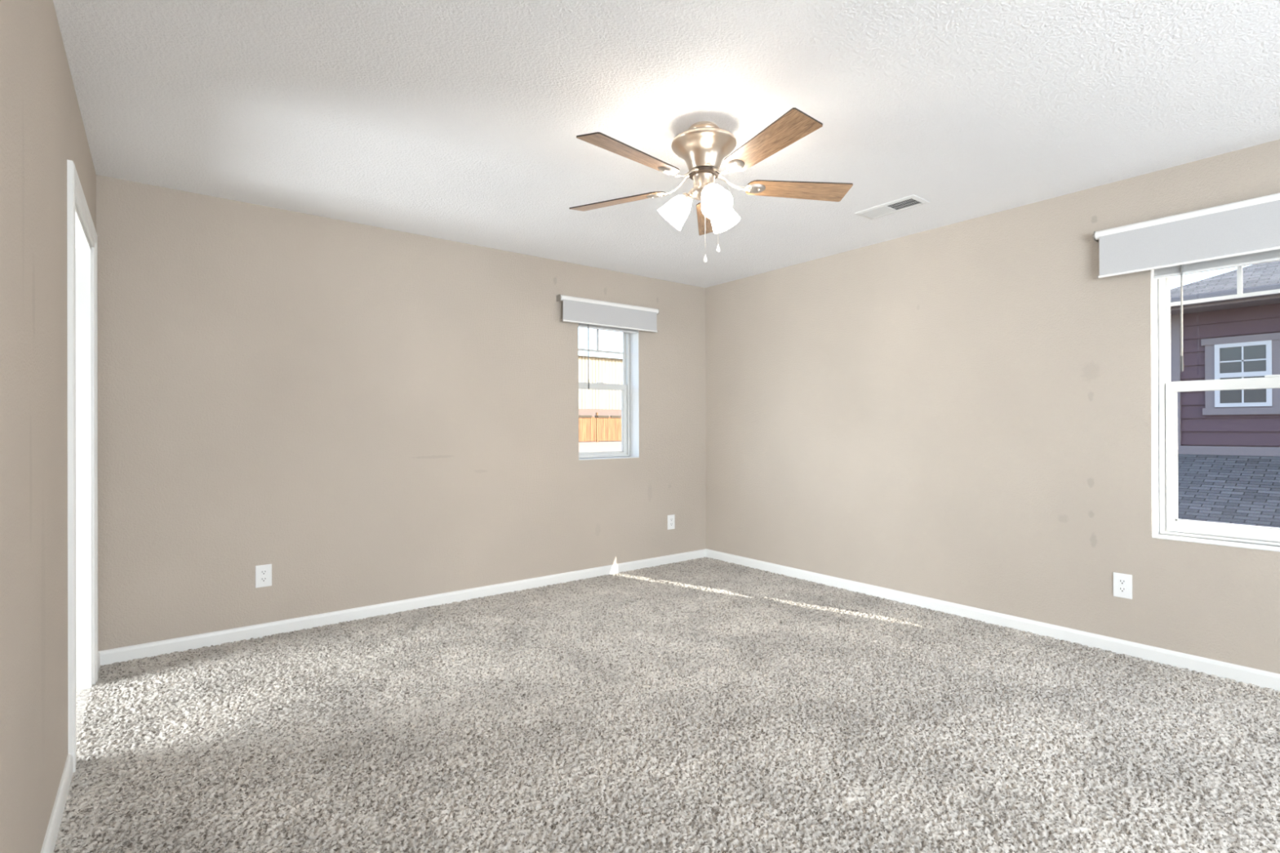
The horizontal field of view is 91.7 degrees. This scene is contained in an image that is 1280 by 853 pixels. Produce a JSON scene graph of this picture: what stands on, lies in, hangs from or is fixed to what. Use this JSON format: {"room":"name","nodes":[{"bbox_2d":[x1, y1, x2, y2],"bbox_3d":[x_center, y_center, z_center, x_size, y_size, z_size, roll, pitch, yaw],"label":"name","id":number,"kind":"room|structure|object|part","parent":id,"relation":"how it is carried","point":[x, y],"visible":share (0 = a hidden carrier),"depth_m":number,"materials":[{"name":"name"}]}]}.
{"room":"empty bedroom","nodes":[
{"label":"empty bedroom","id":0,"kind":"room"},
{"bbox_2d":[0,0,96,852],"bbox_3d":[-0.642,-0.037,0.328,0.120,2.460,6.904,0,0,-38],"label":"wall","id":1,"kind":"structure","parent":0,"point":[42,126],"depth_m":1.54,"materials":[{"name":"paint"}]},
{"bbox_2d":[40,753,73,852],"bbox_3d":[-0.210,1.145,-0.119,0.013,0.081,5.677,0,0,-38],"label":"baseboard","id":2,"kind":"structure","parent":1,"relation":"attached to","point":[53,828],"depth_m":1.84,"materials":[{"name":"white paint"}]},
{"bbox_2d":[66,160,97,772],"bbox_3d":[-2.303,0.143,2.488,0.140,2.103,1.017,0,0,-38],"label":"door","id":3,"kind":"structure","parent":1,"relation":"in","point":[82,235],"depth_m":2.82,"materials":[{"name":"white paint"}]},
{"bbox_3d":[-1.969,0.141,2.155,0.018,2.103,0.082,0,0,-38],"label":"casing","id":4,"kind":"part","parent":3,"relation":"part of","materials":[{"name":"white paint"}]},
{"bbox_3d":[-2.259,-0.868,2.527,0.018,0.082,1.017,0,0,-38],"label":"head casing","id":5,"kind":"part","parent":3,"relation":"part of","materials":[{"name":"white paint"}]},
{"bbox_3d":[-2.541,0.144,2.895,0.018,2.103,0.082,0,0,-38],"label":"casing","id":6,"kind":"part","parent":3,"relation":"part of","materials":[{"name":"white paint"}]},
{"bbox_2d":[97,651,100,672],"bbox_3d":[-2.629,1.159,3.007,0.013,0.081,0.226,0,0,-38],"label":"baseboard","id":7,"kind":"structure","parent":1,"relation":"attached to","point":[99,655],"depth_m":3.04,"materials":[{"name":"white paint"}]},
{"bbox_2d":[96,174,706,651],"bbox_3d":[-1.897,-0.026,3.829,6.182,2.460,0.170,0,0,-38],"label":"wall","id":8,"kind":"structure","parent":0,"point":[363,414],"depth_m":3.80,"materials":[{"name":"paint"}]},
{"bbox_2d":[255,564,271,587],"bbox_3d":[-2.136,0.848,3.527,0.080,0.125,0.009,0,0,-38],"label":"wall outlet","id":9,"kind":"object","parent":8,"relation":"attached to","point":[263,572],"visible":1,"depth_m":3.52,"materials":[{"name":"white plastic"}]},
{"bbox_2d":[260,577,266,582],"bbox_3d":[-2.135,0.868,3.525,0.034,0.029,0.003,0,0,-38],"label":"receptacle","id":10,"kind":"object","parent":9,"relation":"attached to","point":[262,579],"depth_m":3.52,"materials":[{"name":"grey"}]},
{"bbox_2d":[260,569,266,575],"bbox_3d":[-2.135,0.828,3.525,0.034,0.029,0.003,0,0,-38],"label":"receptacle","id":11,"kind":"object","parent":9,"relation":"attached to","point":[263,572],"depth_m":3.52,"materials":[{"name":"grey plastic"}]},
{"bbox_2d":[98,548,706,665],"bbox_3d":[-1.046,1.156,4.367,4.182,0.081,0.013,0,0,-38],"label":"baseboard","id":12,"kind":"structure","parent":8,"relation":"attached to","point":[109,656],"depth_m":3.83,"materials":[{"name":"white paint"}]},
{"bbox_2d":[556,293,658,332],"bbox_3d":[-0.234,-0.892,4.969,0.962,0.204,0.069,0,0,-38],"label":"roller shade","id":13,"kind":"object","parent":8,"relation":"attached to","point":[575,309],"visible":1,"depth_m":4.92,"materials":[{"name":"white fabric"}]},
{"bbox_2d":[578,329,639,460],"bbox_3d":[-0.294,-0.304,5.068,0.590,1.131,0.174,0,0,-38],"label":"window","id":14,"kind":"structure","parent":8,"relation":"in","point":[624,453],"depth_m":5.25,"materials":[{"name":"white plastic"}]},
{"bbox_2d":[578,329,623,354],"bbox_3d":[-0.345,-0.711,5.133,0.510,0.196,0.008,0,0,-38],"label":"grille","id":15,"kind":"object","parent":14,"relation":"attached to","point":[597,350],"depth_m":5.13,"materials":[{"name":"white plastic"}]},
{"bbox_3d":[-0.329,-0.060,5.114,0.536,0.591,0.030,0,0,-38],"label":"sash","id":16,"kind":"part","parent":14,"relation":"part of","materials":[{"name":"white plastic"}]},
{"bbox_2d":[578,323,637,389],"bbox_3d":[-0.254,-0.581,5.016,0.578,0.573,0.043,0,0,-38],"label":"mini blind","id":17,"kind":"object","parent":14,"relation":"attached to","point":[580,325],"visible":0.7,"depth_m":4.94,"materials":[{"name":"white plastic"}]},
{"bbox_3d":[-0.258,-0.782,5.020,0.574,0.011,0.028,0,0,-38],"label":"rail","id":18,"kind":"part","parent":17,"relation":"part of","materials":[{"name":"white plastic"}]},
{"bbox_3d":[-0.278,0.258,5.048,0.588,0.007,0.126,0,0,-38],"label":"sill","id":19,"kind":"part","parent":14,"relation":"part of","materials":[{"name":"white paint"}]},
{"bbox_3d":[-0.345,-0.574,5.133,0.542,0.530,0.012,0,0,-38],"label":"sash","id":20,"kind":"part","parent":14,"relation":"part of","materials":[{"name":"white plastic"}]},
{"bbox_2d":[667,514,675,529],"bbox_3d":[0.272,0.829,5.391,0.080,0.125,0.009,0,0,-38],"label":"wall outlet","id":21,"kind":"object","parent":8,"relation":"attached to","point":[671,518],"visible":1,"depth_m":5.39,"materials":[{"name":"white plastic"}]},
{"bbox_2d":[53,0,1279,288],"bbox_3d":[0.276,-1.344,1.076,6.452,0.150,7.194,0,0,-38],"label":"ceiling","id":22,"kind":"structure","parent":0,"point":[460,121],"depth_m":2.44,"materials":[{"name":"paint"}]},
{"bbox_2d":[568,107,853,262],"bbox_3d":[0.260,-0.976,2.603,1.238,0.581,1.252,0,0,-38],"label":"ceiling fan","id":23,"kind":"object","parent":22,"relation":"hanging from","point":[704,146],"visible":1,"depth_m":2.56,"materials":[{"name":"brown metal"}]},
{"bbox_3d":[-0.097,-1.023,2.824,0.459,0.006,0.132,0,13,27],"label":"blade","id":24,"kind":"part","parent":23,"relation":"part of","materials":[{"name":"brown wood"}]},
{"bbox_3d":[-0.024,-1.025,2.342,0.459,0.006,0.132,0,13,-45],"label":"blade","id":25,"kind":"part","parent":23,"relation":"part of","materials":[{"name":"brown wood"}]},
{"bbox_3d":[0.127,-1.042,2.703,0.221,0.068,0.062,0,13,27],"label":"blade arm","id":26,"kind":"part","parent":23,"relation":"part of","materials":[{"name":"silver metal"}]},
{"bbox_3d":[0.140,-0.917,2.668,0.134,0.146,0.140,0,0,-38],"label":"lamp shade","id":27,"kind":"part","parent":23,"relation":"part of","materials":[{"name":"white glass"}]},
{"bbox_3d":[0.161,-1.043,2.519,0.221,0.068,0.062,0,13,-45],"label":"blade arm","id":28,"kind":"part","parent":23,"relation":"part of","materials":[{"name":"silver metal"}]},
{"bbox_2d":[682,188,693,202],"bbox_3d":[0.212,-0.984,2.652,0.075,0.070,0.054,0,0,11],"label":"socket","id":29,"kind":"object","parent":23,"relation":"attached to","point":[686,197],"depth_m":2.63,"materials":[{"name":"silver metal"}]},
{"bbox_3d":[0.338,-1.024,3.043,0.132,0.006,0.459,-13,-2,9],"label":"blade","id":30,"kind":"part","parent":23,"relation":"part of","materials":[{"name":"brown wood"}]},
{"bbox_3d":[0.294,-0.943,2.530,0.052,0.070,0.065,0,0,-38],"label":"bulb","id":31,"kind":"part","parent":23,"relation":"part of","materials":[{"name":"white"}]},
{"bbox_3d":[0.297,-0.917,2.502,0.129,0.146,0.143,0,0,-38],"label":"lamp shade","id":32,"kind":"part","parent":23,"relation":"part of","materials":[{"name":"white glass"}]},
{"bbox_3d":[0.363,-0.917,2.724,0.145,0.146,0.129,0,0,-38],"label":"lamp shade","id":33,"kind":"part","parent":23,"relation":"part of","materials":[{"name":"white glass"}]},
{"bbox_3d":[0.346,-1.043,2.493,0.062,0.068,0.221,14,-6,-26],"label":"blade arm","id":34,"kind":"part","parent":23,"relation":"part of","materials":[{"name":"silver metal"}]},
{"bbox_3d":[0.428,-1.043,2.662,0.221,0.068,0.062,0,-13,-9],"label":"blade arm","id":35,"kind":"part","parent":23,"relation":"part of","materials":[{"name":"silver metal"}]},
{"bbox_3d":[0.457,-1.026,2.263,0.132,0.006,0.459,14,-6,-26],"label":"blade","id":36,"kind":"part","parent":23,"relation":"part of","materials":[{"name":"brown wood"}]},
{"bbox_3d":[0.681,-1.026,2.696,0.459,0.006,0.132,0,-13,-9],"label":"blade","id":37,"kind":"part","parent":23,"relation":"part of","materials":[{"name":"brown wood"}]},
{"bbox_2d":[854,195,929,219],"bbox_3d":[1.455,-1.263,3.598,0.176,0.010,0.364,0,0,-38],"label":"ceiling vent","id":38,"kind":"object","parent":22,"relation":"in","point":[913,201],"visible":1,"depth_m":3.58,"materials":[{"name":"white metal"}]},
{"bbox_2d":[53,556,1279,852],"bbox_3d":[0.336,1.180,1.005,6.452,0.015,7.026,0,0,-38],"label":"floor","id":39,"kind":"structure","parent":0,"point":[704,704],"depth_m":2.37,"materials":[{"name":"carpet"}]},
{"bbox_2d":[705,139,1279,674],"bbox_3d":[2.728,-0.044,3.043,0.170,2.460,7.074,0,0,-38],"label":"wall","id":40,"kind":"structure","parent":0,"point":[966,413],"depth_m":3.74,"materials":[{"name":"paint"}]},
{"bbox_2d":[706,548,1279,691],"bbox_3d":[2.711,1.141,2.918,0.013,0.081,6.904,0,0,-38],"label":"baseboard","id":41,"kind":"structure","parent":40,"relation":"attached to","point":[1262,678],"depth_m":3.49,"materials":[{"name":"white paint"}]},
{"bbox_2d":[1113,572,1132,599],"bbox_3d":[2.490,0.822,3.206,0.009,0.125,0.080,0,0,-38],"label":"wall outlet","id":42,"kind":"object","parent":40,"relation":"attached to","point":[1122,583],"visible":1,"depth_m":3.20,"materials":[{"name":"white plastic"}]},
{"bbox_2d":[1118,586,1126,592],"bbox_3d":[2.488,0.842,3.204,0.003,0.029,0.034,0,0,-38],"label":"receptacle","id":43,"kind":"object","parent":42,"relation":"attached to","point":[1121,588],"depth_m":3.20,"materials":[{"name":"grey plastic"}]},
{"bbox_2d":[1118,578,1126,585],"bbox_3d":[2.488,0.801,3.205,0.003,0.029,0.034,0,0,-38],"label":"receptacle","id":44,"kind":"object","parent":42,"relation":"attached to","point":[1121,581],"depth_m":3.20,"materials":[{"name":"grey plastic"}]},
{"bbox_2d":[1093,192,1279,278],"bbox_3d":[2.767,-0.900,2.795,0.069,0.252,1.211,0,0,-38],"label":"window valance","id":45,"kind":"object","parent":40,"relation":"attached to","point":[1250,226],"visible":1,"depth_m":2.94,"materials":[{"name":"white"}]},
{"bbox_2d":[1152,266,1279,551],"bbox_3d":[2.885,-0.224,2.837,0.174,1.561,0.833,0,0,-38],"label":"window","id":46,"kind":"structure","parent":40,"relation":"in","point":[1247,536],"depth_m":3.13,"materials":[{"name":"white plastic"}]},
{"bbox_3d":[2.948,-0.579,2.887,0.012,0.792,0.785,0,0,-38],"label":"sash","id":47,"kind":"part","parent":46,"relation":"part of","materials":[{"name":"white plastic"}]},
{"bbox_3d":[2.869,0.553,2.820,0.126,0.007,0.831,0,0,-38],"label":"sill","id":48,"kind":"part","parent":46,"relation":"part of","materials":[{"name":"white paint"}]},
{"bbox_2d":[1153,248,1279,371],"bbox_3d":[2.830,-0.636,2.796,0.043,0.733,0.822,0,0,-38],"label":"mini blind","id":49,"kind":"object","parent":46,"relation":"attached to","point":[1270,255],"visible":0.3,"depth_m":2.96,"materials":[{"name":"white plastic"}]},
{"bbox_3d":[2.595,-0.516,3.130,0.008,0.450,0.006,0,0,-38],"label":"lift cord","id":50,"kind":"part","parent":49,"relation":"part of","materials":[{"name":"white plastic"}]},
{"bbox_3d":[2.834,-0.748,2.800,0.028,0.011,0.817,0,0,-38],"label":"rail","id":51,"kind":"part","parent":49,"relation":"part of","materials":[{"name":"white plastic"}]},
{"bbox_3d":[2.932,0.151,2.871,0.030,0.759,0.779,0,0,-38],"label":"sash","id":52,"kind":"part","parent":46,"relation":"part of","materials":[{"name":"white plastic"}]},
{"bbox_2d":[1169,266,1279,306],"bbox_3d":[2.947,-0.781,2.887,0.008,0.327,0.753,0,0,-38],"label":"grille","id":53,"kind":"object","parent":46,"relation":"attached to","point":[1239,269],"depth_m":2.98,"materials":[{"name":"white plastic"}]},
{"label":"outside","id":54,"kind":"structure","parent":0,"visible":0},
{"bbox_2d":[578,441,621,456],"bbox_3d":[33.721,2.467,21.790,320.000,3.260,73.200,0,0,-38],"label":"ground","id":55,"kind":"structure","parent":54,"point":[600,446],"depth_m":37.74,"materials":[{"name":"white"}]},
{"bbox_2d":[578,412,621,442],"bbox_3d":[-3.666,0.207,39.139,18.115,2.200,0.130,0,0,-38],"label":"wooden fence","id":56,"kind":"object","parent":55,"relation":"on","point":[597,428],"visible":0.2,"depth_m":39.95,"materials":[{"name":"brown wood"}]},
{"bbox_3d":[-2.759,0.205,39.834,0.100,2.200,0.120,0,0,-38],"label":"post","id":57,"kind":"part","parent":56,"relation":"part of","materials":[{"name":"brown wood"}]},
{"bbox_2d":[1170,260,1279,528],"bbox_3d":[12.044,0.274,5.230,13.450,7.729,12.430,0,0,-38],"label":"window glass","id":58,"kind":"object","parent":55,"relation":"on","point":[1228,441],"visible":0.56,"depth_m":7.93,"materials":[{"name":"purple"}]},
{"bbox_3d":[7.736,-0.657,7.971,0.065,1.008,0.792,0,0,-38],"label":"window trim","id":59,"kind":"part","parent":58,"relation":"part of","materials":[{"name":"grey wood"}]},
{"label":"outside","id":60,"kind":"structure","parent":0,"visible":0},
{"bbox_2d":[578,408,621,442],"bbox_3d":[-39.740,-0.403,116.691,320.000,3.340,166.800,0,0,-38],"label":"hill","id":61,"kind":"structure","parent":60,"point":[592,412],"depth_m":60.83,"materials":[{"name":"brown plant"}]},
{"bbox_2d":[578,355,622,408],"bbox_3d":[-9.239,-3.671,67.475,29.200,8.000,11.200,0,0,-38],"label":"house","id":62,"kind":"structure","parent":61,"relation":"on","point":[605,370],"depth_m":65.10,"materials":[{"name":"brown"}]}
]}

